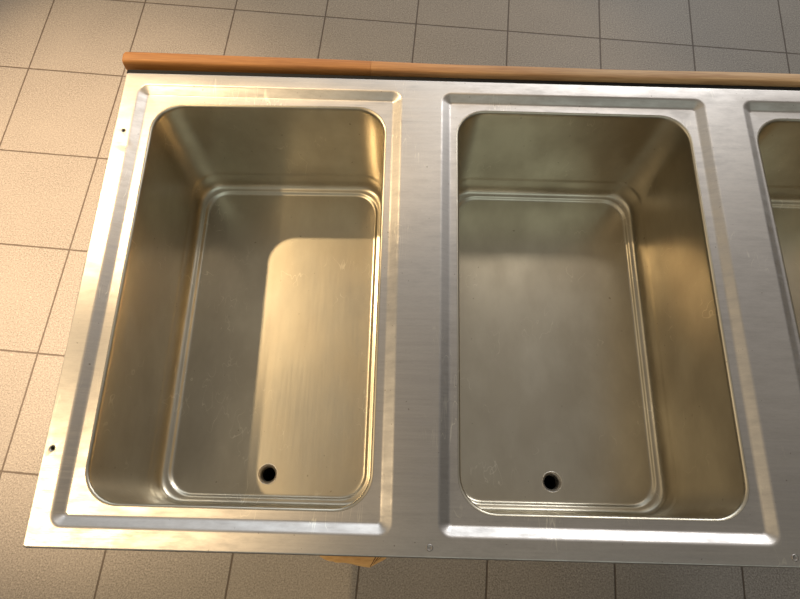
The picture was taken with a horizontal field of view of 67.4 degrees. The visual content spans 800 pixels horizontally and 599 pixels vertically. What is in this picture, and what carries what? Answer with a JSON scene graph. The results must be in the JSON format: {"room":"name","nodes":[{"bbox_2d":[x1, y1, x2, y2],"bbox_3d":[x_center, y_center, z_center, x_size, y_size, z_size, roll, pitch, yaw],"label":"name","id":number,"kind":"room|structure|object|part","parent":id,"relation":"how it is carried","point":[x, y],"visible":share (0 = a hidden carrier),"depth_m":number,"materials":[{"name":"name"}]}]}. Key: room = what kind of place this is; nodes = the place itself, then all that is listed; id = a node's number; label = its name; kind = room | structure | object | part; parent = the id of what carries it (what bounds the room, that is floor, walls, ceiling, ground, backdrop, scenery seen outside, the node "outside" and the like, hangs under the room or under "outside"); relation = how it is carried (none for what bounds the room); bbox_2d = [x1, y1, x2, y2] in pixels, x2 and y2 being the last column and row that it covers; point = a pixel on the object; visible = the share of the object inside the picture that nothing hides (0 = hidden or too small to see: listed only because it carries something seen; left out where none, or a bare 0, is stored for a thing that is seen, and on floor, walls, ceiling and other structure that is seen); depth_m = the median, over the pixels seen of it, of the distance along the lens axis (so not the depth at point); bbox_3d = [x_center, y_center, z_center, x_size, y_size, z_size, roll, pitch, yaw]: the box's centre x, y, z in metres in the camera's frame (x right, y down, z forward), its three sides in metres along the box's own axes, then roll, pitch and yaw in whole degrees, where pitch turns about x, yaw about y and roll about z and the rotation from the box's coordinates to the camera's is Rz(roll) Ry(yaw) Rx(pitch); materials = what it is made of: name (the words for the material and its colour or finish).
{"room":"commercial kitchen","nodes":[
{"label":"commercial kitchen","id":0,"kind":"room"},
{"bbox_2d":[0,0,799,598],"bbox_3d":[0.065,0.166,1.578,7.000,0.001,7.000,2,70,0],"label":"floor","id":1,"kind":"structure","parent":0,"point":[63,72],"depth_m":1.82,"materials":[{"name":"tile"}]},
{"bbox_2d":[85,52,799,566],"bbox_3d":[0.244,0.125,1.130,1.277,0.875,0.649,2,70,0],"label":"frame","id":2,"kind":"structure","parent":1,"relation":"on","point":[134,62],"depth_m":0.82,"materials":[{"name":"brown laminate"}]},
{"bbox_3d":[-0.360,0.025,0.889,0.018,0.303,0.568,2,70,0],"label":"panel","id":3,"kind":"part","parent":2,"relation":"part of","materials":[{"name":"silver metal"}]},
{"bbox_2d":[23,73,799,567],"bbox_3d":[0.248,0.041,0.862,1.265,0.306,0.602,2,70,0],"label":"sink","id":4,"kind":"object","parent":2,"relation":"on","point":[533,314],"visible":1,"depth_m":0.82,"materials":[{"name":"metal"}]},
{"bbox_2d":[85,104,385,511],"bbox_3d":[-0.182,0.030,0.866,0.315,0.298,0.518,2,70,0],"label":"basin","id":5,"kind":"object","parent":4,"relation":"in","point":[244,364],"depth_m":0.88,"materials":[{"name":"silver metal"}]},
{"bbox_2d":[456,111,748,520],"bbox_3d":[0.225,0.041,0.866,0.316,0.298,0.517,2,70,0],"label":"basin","id":6,"kind":"object","parent":4,"relation":"in","point":[594,380],"depth_m":0.88,"materials":[{"name":"silver metal"}]},
{"bbox_3d":[0.248,0.088,1.024,1.201,0.018,0.540,2,70,0],"label":"panel","id":7,"kind":"part","parent":2,"relation":"part of","materials":[{"name":"silver metal"}]},
{"bbox_3d":[0.254,-0.247,0.965,1.264,0.296,0.007,2,70,0],"label":"panel","id":8,"kind":"part","parent":2,"relation":"part of","materials":[{"name":"silver metal"}]}
]}

